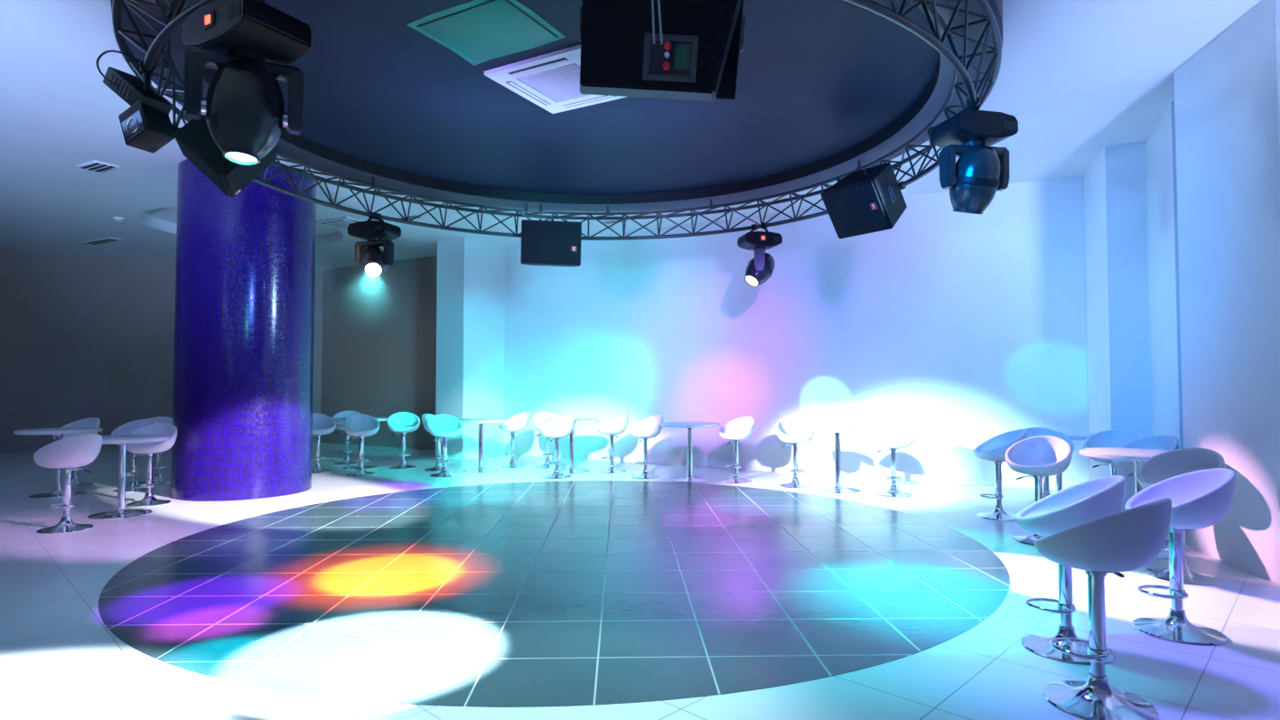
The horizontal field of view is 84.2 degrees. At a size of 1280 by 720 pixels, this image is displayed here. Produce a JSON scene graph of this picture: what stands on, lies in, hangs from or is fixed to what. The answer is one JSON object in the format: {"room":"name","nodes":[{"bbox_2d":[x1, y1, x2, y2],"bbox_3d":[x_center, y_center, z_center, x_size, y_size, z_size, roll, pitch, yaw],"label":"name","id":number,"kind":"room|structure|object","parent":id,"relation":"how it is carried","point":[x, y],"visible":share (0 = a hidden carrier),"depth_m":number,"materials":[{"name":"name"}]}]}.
{"room":"entertainment venue","nodes":[
{"label":"entertainment venue","id":0,"kind":"room"},
{"bbox_2d":[0,249,323,452],"bbox_3d":[-11.242,-0.151,16.916,6.639,4.450,0.191,1,-2,-25],"label":"wall","id":1,"kind":"structure","parent":0,"point":[82,337],"depth_m":16.19,"materials":[{"name":"grey paint"}]},
{"bbox_2d":[170,158,316,501],"bbox_3d":[-5.540,-0.389,9.979,1.716,4.450,1.716,0,-2,0],"label":"column","id":2,"kind":"structure","parent":0,"point":[243,385],"depth_m":9.25,"materials":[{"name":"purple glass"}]},
{"bbox_2d":[435,236,505,459],"bbox_3d":[-3.551,-0.221,14.890,0.838,4.450,1.314,-1,-2,30],"label":"pillar","id":3,"kind":"structure","parent":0,"point":[471,298],"depth_m":14.42,"materials":[{"name":"white paint"}]},
{"bbox_2d":[0,0,1261,270],"bbox_3d":[-2.500,-2.762,8.600,25.000,0.200,23.000,0,-2,0],"label":"ceiling","id":4,"kind":"structure","parent":0,"point":[1079,79],"depth_m":7.99,"materials":[{"name":"white paint"}]},
{"bbox_2d":[75,160,120,172],"bbox_3d":[-7.350,-2.618,9.595,0.500,0.018,0.300,-1,-2,29],"label":"ceiling vent","id":5,"kind":"object","parent":4,"relation":"in","point":[93,165],"visible":1,"depth_m":9.56,"materials":[{"name":"white plastic"}]},
{"bbox_2d":[81,237,121,244],"bbox_3d":[-11.100,-2.447,14.592,1.100,0.018,0.240,-1,-2,29],"label":"ceiling vent","id":6,"kind":"object","parent":4,"relation":"in","point":[105,239],"visible":1,"depth_m":14.57,"materials":[{"name":"white plastic"}]},
{"bbox_2d":[112,216,124,222],"bbox_3d":[-9.270,-2.492,12.593,0.170,0.066,0.170,0,-2,0],"label":"smoke detector","id":7,"kind":"object","parent":4,"relation":"attached to","point":[116,219],"visible":1,"depth_m":12.55,"materials":[{"name":"white plastic"}]},
{"bbox_2d":[316,215,365,232],"bbox_3d":[-5.350,-2.485,13.093,0.950,0.045,0.950,-1,-2,29],"label":"ceiling vent","id":8,"kind":"object","parent":4,"relation":"in","point":[341,223],"visible":0.41,"depth_m":12.80,"materials":[{"name":"white plastic"}]},
{"bbox_2d":[328,221,354,229],"bbox_3d":[-5.350,-2.485,13.093,0.559,0.034,0.559,-1,-2,29],"label":"grille","id":9,"kind":"object","parent":8,"relation":"attached to","point":[343,225],"depth_m":12.95,"materials":[{"name":"grey metal"}]},
{"bbox_2d":[396,214,424,219],"bbox_3d":[-4.050,-2.518,12.493,0.450,0.018,0.220,-1,-2,29],"label":"ceiling vent","id":10,"kind":"object","parent":4,"relation":"in","point":[412,216],"visible":0.65,"depth_m":12.45,"materials":[{"name":"white plastic"}]},
{"bbox_2d":[110,0,1002,212],"bbox_3d":[-0.613,-2.583,7.265,7.720,0.250,7.720,0,-2,0],"label":"trim","id":11,"kind":"structure","parent":4,"relation":"attached to","point":[940,92],"depth_m":7.83,"materials":[{"name":"grey paint"}]},
{"bbox_2d":[112,0,1001,240],"bbox_3d":[-0.613,-2.212,7.252,7.699,0.494,7.699,0,-2,4],"label":"truss","id":12,"kind":"object","parent":11,"relation":"hanging from","point":[174,19],"visible":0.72,"depth_m":7.25,"materials":[{"name":"metal"}]},
{"bbox_2d":[96,49,175,153],"bbox_3d":[-3.589,-1.833,5.007,0.544,0.690,0.290,-1,-2,25],"label":"light","id":13,"kind":"object","parent":12,"relation":"attached to","point":[145,126],"visible":0.99,"depth_m":4.95,"materials":[{"name":"black paint"}]},
{"bbox_2d":[108,74,130,99],"bbox_3d":[-3.662,-1.924,4.982,0.269,0.217,0.008,-1,-2,25],"label":"vent","id":14,"kind":"object","parent":13,"relation":"attached to","point":[120,84],"depth_m":4.98,"materials":[{"name":"black metal"}]},
{"bbox_2d":[121,109,144,141],"bbox_3d":[-3.496,-1.616,4.883,0.230,0.208,0.008,-1,-2,20],"label":"lens","id":15,"kind":"object","parent":13,"relation":"attached to","point":[132,120],"depth_m":4.88,"materials":[{"name":"glass"}]},
{"bbox_2d":[173,114,276,197],"bbox_3d":[-3.735,-1.918,6.506,0.940,0.759,1.093,0,-2,-11],"label":"loudspeaker","id":16,"kind":"object","parent":12,"relation":"hanging from","point":[194,139],"visible":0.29,"depth_m":6.02,"materials":[{"name":"black paint"}]},
{"bbox_2d":[224,146,276,197],"bbox_3d":[-3.525,-1.759,6.429,0.380,0.436,0.760,1,-2,-26],"label":"grille","id":17,"kind":"object","parent":16,"relation":"attached to","point":[237,176],"depth_m":6.45,"materials":[{"name":"black metal"}]},
{"bbox_2d":[181,0,311,165],"bbox_3d":[-2.198,-1.624,3.953,0.600,1.050,0.559,-1,-2,30],"label":"light","id":18,"kind":"object","parent":12,"relation":"hanging from","point":[249,45],"visible":1,"depth_m":3.82,"materials":[{"name":"black paint"}]},
{"bbox_2d":[228,0,240,20],"bbox_3d":[-2.112,-1.817,3.684,0.098,0.076,0.006,-1,-2,30],"label":"vent","id":19,"kind":"object","parent":18,"relation":"attached to","point":[234,6],"depth_m":3.68,"materials":[{"name":"black"}]},
{"bbox_2d":[347,211,401,277],"bbox_3d":[-3.532,-1.517,9.402,0.580,0.891,0.486,-1,-2,18],"label":"light","id":20,"kind":"object","parent":12,"relation":"hanging from","point":[374,261],"visible":1,"depth_m":9.27,"materials":[{"name":"black paint"}]},
{"bbox_2d":[374,224,382,230],"bbox_3d":[-3.390,-1.717,9.176,0.098,0.070,0.006,-1,-2,18],"label":"vent","id":21,"kind":"object","parent":20,"relation":"attached to","point":[377,227],"depth_m":9.18,"materials":[{"name":"black"}]},
{"bbox_2d":[520,218,581,267],"bbox_3d":[-1.331,-1.727,10.507,0.874,0.725,0.670,0,-2,-10],"label":"loudspeaker","id":22,"kind":"object","parent":12,"relation":"hanging from","point":[547,243],"visible":1,"depth_m":10.26,"materials":[{"name":"black paint"}]},
{"bbox_2d":[579,0,746,102],"bbox_3d":[0.159,-1.964,4.076,1.012,0.857,0.924,0,-2,-5],"label":"loudspeaker","id":23,"kind":"object","parent":12,"relation":"hanging from","point":[697,58],"visible":1,"depth_m":4.02,"materials":[{"name":"black paint"}]},
{"bbox_2d":[651,0,654,44],"bbox_3d":[0.066,-1.896,3.696,0.014,0.439,0.152,0,-2,8],"label":"cable","id":24,"kind":"object","parent":23,"relation":"attached to","point":[652,1],"visible":1,"depth_m":3.71,"materials":[{"name":"grey plastic"}]},
{"bbox_2d":[657,0,663,44],"bbox_3d":[0.097,-1.896,3.695,0.021,0.439,0.158,-1,-2,18],"label":"cable","id":25,"kind":"object","parent":23,"relation":"attached to","point":[658,2],"visible":1,"depth_m":3.71,"materials":[{"name":"grey plastic"}]},
{"bbox_2d":[716,0,743,99],"bbox_3d":[0.138,-2.004,4.367,0.997,0.731,0.254,0,-2,0],"label":"grille","id":26,"kind":"object","parent":23,"relation":"attached to","point":[726,87],"depth_m":4.38,"materials":[{"name":"black metal"}]},
{"bbox_2d":[737,222,782,287],"bbox_3d":[1.697,-1.483,10.041,0.540,0.915,0.538,0,-2,-12],"label":"light","id":27,"kind":"object","parent":12,"relation":"hanging from","point":[761,267],"visible":1,"depth_m":9.88,"materials":[{"name":"black paint"}]},
{"bbox_2d":[820,161,906,239],"bbox_3d":[2.607,-1.762,8.033,0.776,0.761,1.324,-2,-2,38],"label":"loudspeaker","id":28,"kind":"object","parent":12,"relation":"hanging from","point":[870,200],"visible":1,"depth_m":7.65,"materials":[{"name":"black paint"}]},
{"bbox_2d":[821,181,889,238],"bbox_3d":[2.339,-1.619,7.704,0.325,0.452,0.660,1,-2,-37],"label":"grille","id":29,"kind":"object","parent":28,"relation":"attached to","point":[861,208],"depth_m":7.64,"materials":[{"name":"black metal"}]},
{"bbox_2d":[930,96,1018,214],"bbox_3d":[2.683,-1.626,5.682,0.543,0.927,0.388,0,-2,-12],"label":"light","id":30,"kind":"object","parent":12,"relation":"hanging from","point":[981,170],"visible":0.99,"depth_m":5.57,"materials":[{"name":"black paint"}]},
{"bbox_2d":[1005,120,1016,130],"bbox_3d":[2.911,-1.841,5.555,0.098,0.070,0.006,0,-2,-12],"label":"vent","id":31,"kind":"object","parent":30,"relation":"attached to","point":[1010,125],"depth_m":5.55,"materials":[{"name":"black"}]},
{"bbox_2d":[193,0,938,195],"bbox_3d":[-0.613,-2.623,7.266,6.840,0.040,6.840,0,-2,0],"label":"ceiling panel","id":32,"kind":"object","parent":11,"relation":"attached to","point":[817,79],"depth_m":7.21,"materials":[{"name":"blue paint"}]},
{"bbox_2d":[406,0,565,65],"bbox_3d":[-1.236,-2.648,5.717,1.030,0.014,0.830,-1,-2,29],"label":"ceiling vent","id":33,"kind":"object","parent":32,"relation":"attached to","point":[479,32],"visible":1,"depth_m":5.66,"materials":[{"name":"green"}]},
{"bbox_2d":[484,44,626,113],"bbox_3d":[-0.700,-2.600,6.653,1.060,0.045,1.060,-1,-2,29],"label":"air vent","id":34,"kind":"object","parent":32,"relation":"attached to","point":[551,81],"visible":0.7,"depth_m":6.56,"materials":[{"name":"white plastic"}]},
{"bbox_2d":[518,63,588,102],"bbox_3d":[-0.700,-2.600,6.653,0.627,0.034,0.627,-1,-2,29],"label":"grille","id":35,"kind":"object","parent":34,"relation":"attached to","point":[560,83],"depth_m":6.61,"materials":[{"name":"grey metal"}]},
{"bbox_2d":[203,6,939,204],"bbox_3d":[-0.613,-2.532,7.263,6.792,0.141,6.792,0,-2,0],"label":"ceiling recess edge","id":36,"kind":"structure","parent":11,"relation":"attached to","point":[299,141],"depth_m":9.58,"materials":[{"name":"black paint"}]},
{"bbox_2d":[601,219,630,224],"bbox_3d":[-0.450,-2.508,12.793,0.500,0.018,0.220,-1,-2,29],"label":"ceiling vent","id":37,"kind":"object","parent":4,"relation":"in","point":[610,221],"visible":0.72,"depth_m":12.80,"materials":[{"name":"white plastic"}]},
{"bbox_2d":[0,442,1279,719],"bbox_3d":[-2.500,1.859,8.441,25.000,0.153,23.000,0,-2,0],"label":"floor","id":38,"kind":"structure","parent":0,"point":[566,593],"depth_m":4.80,"materials":[{"name":"tile"}]},
{"bbox_2d":[13,427,102,498],"bbox_3d":[-7.850,1.380,9.558,0.930,0.884,0.930,0,-2,0],"label":"bar table","id":39,"kind":"object","parent":38,"relation":"on","point":[59,433],"visible":0.91,"depth_m":9.49,"materials":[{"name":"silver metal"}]},
{"bbox_2d":[33,433,102,533],"bbox_3d":[-5.896,1.251,7.305,0.540,0.988,0.564,-1,-2,16],"label":"bar stool","id":40,"kind":"object","parent":38,"relation":"on","point":[68,453],"visible":1,"depth_m":7.20,"materials":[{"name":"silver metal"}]},
{"bbox_2d":[52,417,100,487],"bbox_3d":[-8.345,1.360,10.484,0.564,0.988,0.540,0,-2,11],"label":"bar stool","id":41,"kind":"object","parent":38,"relation":"on","point":[91,422],"visible":0.43,"depth_m":10.56,"materials":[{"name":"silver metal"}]},
{"bbox_2d":[87,434,170,519],"bbox_3d":[-5.960,1.332,8.139,0.930,0.884,0.930,0,-2,0],"label":"bar table","id":42,"kind":"object","parent":38,"relation":"on","point":[122,441],"visible":0.91,"depth_m":8.10,"materials":[{"name":"silver metal"}]},
{"bbox_2d":[111,419,158,492],"bbox_3d":[-7.152,1.345,10.035,0.564,0.988,0.540,0,-2,-6],"label":"bar stool","id":43,"kind":"object","parent":38,"relation":"on","point":[127,428],"visible":0.4,"depth_m":10.01,"materials":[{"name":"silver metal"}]},
{"bbox_2d":[126,423,177,506],"bbox_3d":[-6.152,1.306,8.905,0.564,0.988,0.540,0,-2,-6],"label":"bar stool","id":44,"kind":"object","parent":38,"relation":"on","point":[148,449],"visible":0.94,"depth_m":8.85,"materials":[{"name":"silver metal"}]},
{"bbox_2d":[140,416,172,484],"bbox_3d":[-7.363,1.372,10.831,0.564,0.988,0.540,1,-2,-30],"label":"bar stool","id":45,"kind":"object","parent":38,"relation":"on","point":[157,479],"visible":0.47,"depth_m":10.78,"materials":[{"name":"silver metal"}]},
{"bbox_2d":[311,413,336,473],"bbox_3d":[-5.515,1.415,12.109,0.564,0.988,0.540,1,-2,-37],"label":"bar stool","id":46,"kind":"object","parent":38,"relation":"on","point":[322,424],"visible":0.73,"depth_m":12.08,"materials":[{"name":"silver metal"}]},
{"bbox_2d":[332,411,360,465],"bbox_3d":[-5.508,1.457,13.332,0.564,0.988,0.540,1,-2,-18],"label":"bar stool","id":47,"kind":"object","parent":38,"relation":"on","point":[344,414],"visible":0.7,"depth_m":13.28,"materials":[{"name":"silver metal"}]},
{"bbox_2d":[333,417,388,469],"bbox_3d":[-5.000,1.487,12.677,0.930,0.884,0.930,0,-2,0],"label":"bar table","id":48,"kind":"object","parent":38,"relation":"on","point":[341,419],"visible":0.48,"depth_m":12.55,"materials":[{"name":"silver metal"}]},
{"bbox_2d":[343,413,379,476],"bbox_3d":[-4.633,1.403,11.761,0.564,0.988,0.540,1,-2,-30],"label":"bar stool","id":49,"kind":"object","parent":38,"relation":"on","point":[360,425],"visible":1,"depth_m":11.73,"materials":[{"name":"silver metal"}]},
{"bbox_2d":[386,411,420,468],"bbox_3d":[-4.249,1.436,12.712,0.564,0.988,0.540,1,-2,-20],"label":"bar stool","id":50,"kind":"object","parent":38,"relation":"on","point":[403,423],"visible":1,"depth_m":12.68,"materials":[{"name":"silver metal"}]},
{"bbox_2d":[421,413,451,471],"bbox_3d":[-3.533,1.424,12.357,0.564,0.988,0.540,-1,-2,32],"label":"bar stool","id":51,"kind":"object","parent":38,"relation":"on","point":[438,467],"visible":0.44,"depth_m":12.28,"materials":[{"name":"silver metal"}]},
{"bbox_2d":[427,414,462,476],"bbox_3d":[-3.211,1.399,11.631,0.564,0.988,0.540,1,-2,-27],"label":"bar stool","id":52,"kind":"object","parent":38,"relation":"on","point":[444,426],"visible":1,"depth_m":11.60,"materials":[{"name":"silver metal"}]},
{"bbox_2d":[458,418,508,472],"bbox_3d":[-2.750,1.472,12.247,0.930,0.884,0.930,0,-2,0],"label":"bar table","id":53,"kind":"object","parent":38,"relation":"on","point":[481,421],"visible":0.94,"depth_m":12.21,"materials":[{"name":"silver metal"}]},
{"bbox_2d":[499,411,529,467],"bbox_3d":[-2.279,1.441,12.852,0.540,0.988,0.564,1,-2,-34],"label":"bar stool","id":54,"kind":"object","parent":38,"relation":"on","point":[517,423],"visible":0.99,"depth_m":12.78,"materials":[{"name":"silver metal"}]},
{"bbox_2d":[532,411,560,468],"bbox_3d":[-1.673,1.439,12.800,0.564,0.988,0.540,1,-2,-30],"label":"bar stool","id":55,"kind":"object","parent":38,"relation":"on","point":[538,418],"visible":0.59,"depth_m":12.75,"materials":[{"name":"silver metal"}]},
{"bbox_2d":[541,414,574,478],"bbox_3d":[-1.323,1.392,11.427,0.564,0.988,0.540,-2,-3,44],"label":"bar stool","id":56,"kind":"object","parent":38,"relation":"on","point":[557,428],"visible":1,"depth_m":11.37,"materials":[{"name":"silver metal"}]},
{"bbox_2d":[544,418,598,473],"bbox_3d":[-1.170,1.468,12.137,0.930,0.884,0.930,0,-2,0],"label":"bar table","id":57,"kind":"object","parent":38,"relation":"on","point":[571,470],"visible":0.75,"depth_m":12.09,"materials":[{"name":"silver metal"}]},
{"bbox_2d":[597,413,628,473],"bbox_3d":[-0.456,1.416,12.113,0.540,0.988,0.564,0,-2,13],"label":"bar stool","id":58,"kind":"object","parent":38,"relation":"on","point":[618,425],"visible":1,"depth_m":11.96,"materials":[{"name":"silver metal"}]},
{"bbox_2d":[629,415,663,479],"bbox_3d":[0.110,1.391,11.394,0.540,0.988,0.564,1,-2,-37],"label":"bar stool","id":59,"kind":"object","parent":38,"relation":"on","point":[649,427],"visible":1,"depth_m":11.34,"materials":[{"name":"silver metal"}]},
{"bbox_2d":[660,421,719,482],"bbox_3d":[0.780,1.431,11.057,0.930,0.884,0.930,0,-2,0],"label":"bar table","id":60,"kind":"object","parent":38,"relation":"on","point":[689,425],"visible":1,"depth_m":11.01,"materials":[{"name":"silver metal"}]},
{"bbox_2d":[719,416,754,483],"bbox_3d":[1.499,1.375,10.916,0.540,0.988,0.564,2,-3,-41],"label":"bar stool","id":61,"kind":"object","parent":38,"relation":"on","point":[738,429],"visible":1,"depth_m":10.87,"materials":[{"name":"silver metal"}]},
{"bbox_2d":[775,418,814,488],"bbox_3d":[2.277,1.357,10.405,0.564,0.988,0.540,0,-2,-6],"label":"bar stool","id":62,"kind":"object","parent":38,"relation":"on","point":[789,430],"visible":0.99,"depth_m":10.35,"materials":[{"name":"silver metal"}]},
{"bbox_2d":[803,425,871,494],"bbox_3d":[2.790,1.395,9.978,0.930,0.884,0.930,0,-2,0],"label":"bar table","id":63,"kind":"object","parent":38,"relation":"on","point":[837,430],"visible":1,"depth_m":9.93,"materials":[{"name":"white plastic"}]},
{"bbox_2d":[870,420,915,497],"bbox_3d":[3.439,1.330,9.604,0.564,0.988,0.540,-1,-2,20],"label":"bar stool","id":64,"kind":"object","parent":38,"relation":"on","point":[893,435],"visible":1,"depth_m":9.57,"materials":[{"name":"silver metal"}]},
{"bbox_2d":[973,429,1027,521],"bbox_3d":[4.065,1.274,7.979,0.540,0.988,0.564,0,-2,6],"label":"bar stool","id":65,"kind":"object","parent":38,"relation":"on","point":[994,449],"visible":0.93,"depth_m":7.94,"materials":[{"name":"white plastic"},{"name":"chrome"}]},
{"bbox_2d":[1005,435,1072,545],"bbox_3d":[3.819,1.233,6.768,0.540,0.988,0.564,2,-3,-41],"label":"bar stool","id":66,"kind":"object","parent":38,"relation":"on","point":[1041,456],"visible":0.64,"depth_m":6.83,"materials":[{"name":"white plastic"},{"name":"chrome"}]},
{"bbox_2d":[1025,427,1074,497],"bbox_3d":[4.625,1.278,8.086,0.564,0.988,0.540,0,-2,11],"label":"bar stool","id":67,"kind":"object","parent":38,"relation":"on","point":[1032,432],"visible":0.18,"depth_m":8.21,"materials":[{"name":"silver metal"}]},
{"bbox_2d":[1031,431,1093,504],"bbox_3d":[5.150,1.351,8.709,0.930,0.884,0.930,0,-2,0],"label":"bar table","id":68,"kind":"object","parent":38,"relation":"on","point":[1071,435],"visible":0.08,"depth_m":8.67,"materials":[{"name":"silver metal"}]},
{"bbox_2d":[1015,475,1125,664],"bbox_3d":[2.433,1.138,4.003,0.540,0.988,0.564,-1,-2,25],"label":"bar stool","id":69,"kind":"object","parent":38,"relation":"on","point":[1080,503],"visible":0.84,"depth_m":3.94,"materials":[{"name":"white plastic"},{"name":"chrome"}]},
{"bbox_2d":[1034,497,1171,719],"bbox_3d":[2.166,1.115,3.314,0.564,0.988,0.540,2,-3,-38],"label":"bar stool","id":70,"kind":"object","parent":38,"relation":"on","point":[1130,539],"visible":1,"depth_m":3.19,"materials":[{"name":"white plastic"},{"name":"chrome"}]},
{"bbox_2d":[1083,429,1142,502],"bbox_3d":[5.218,1.267,7.779,0.540,0.988,0.564,2,-3,-45],"label":"bar stool","id":71,"kind":"object","parent":38,"relation":"on","point":[1112,437],"visible":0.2,"depth_m":7.96,"materials":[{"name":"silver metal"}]},
{"bbox_2d":[1078,447,1172,559],"bbox_3d":[4.500,1.271,6.360,0.930,0.884,0.930,0,-2,0],"label":"bar table","id":72,"kind":"object","parent":38,"relation":"on","point":[1138,455],"visible":0.36,"depth_m":6.33,"materials":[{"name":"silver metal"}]},
{"bbox_2d":[1111,434,1178,541],"bbox_3d":[4.995,1.240,6.987,0.540,0.988,0.564,0,-2,-11],"label":"bar stool","id":73,"kind":"object","parent":38,"relation":"on","point":[1163,442],"visible":0.17,"depth_m":7.08,"materials":[{"name":"white plastic"},{"name":"chrome"}]},
{"bbox_2d":[1125,467,1235,645],"bbox_3d":[3.274,1.148,4.287,0.540,0.988,0.564,0,-2,14],"label":"bar stool","id":74,"kind":"object","parent":38,"relation":"on","point":[1200,499],"visible":0.81,"depth_m":4.25,"materials":[{"name":"white plastic"},{"name":"chrome"}]},
{"bbox_2d":[1136,448,1224,585],"bbox_3d":[4.223,1.190,5.522,0.540,0.988,0.564,1,-2,-21],"label":"bar stool","id":75,"kind":"object","parent":38,"relation":"on","point":[1165,465],"visible":0.48,"depth_m":5.63,"materials":[{"name":"white plastic"},{"name":"chrome"}]},
{"bbox_2d":[320,174,1089,489],"bbox_3d":[-0.938,-0.246,14.144,16.683,4.450,0.150,-1,-2,30],"label":"wall","id":76,"kind":"structure","parent":0,"point":[965,331],"depth_m":12.07,"materials":[{"name":"white paint"}]},
{"bbox_2d":[1083,101,1183,507],"bbox_3d":[7.013,-0.451,8.147,2.614,4.450,3.453,0,-2,10],"label":"wall","id":77,"kind":"structure","parent":0,"point":[1133,321],"depth_m":8.61,"materials":[{"name":"white paint"}]},
{"bbox_2d":[1173,0,1279,584],"bbox_3d":[5.825,-0.562,4.922,2.350,4.450,3.400,0,-2,0],"label":"wall","id":78,"kind":"structure","parent":0,"point":[1227,95],"depth_m":5.78,"materials":[{"name":"white paint"}]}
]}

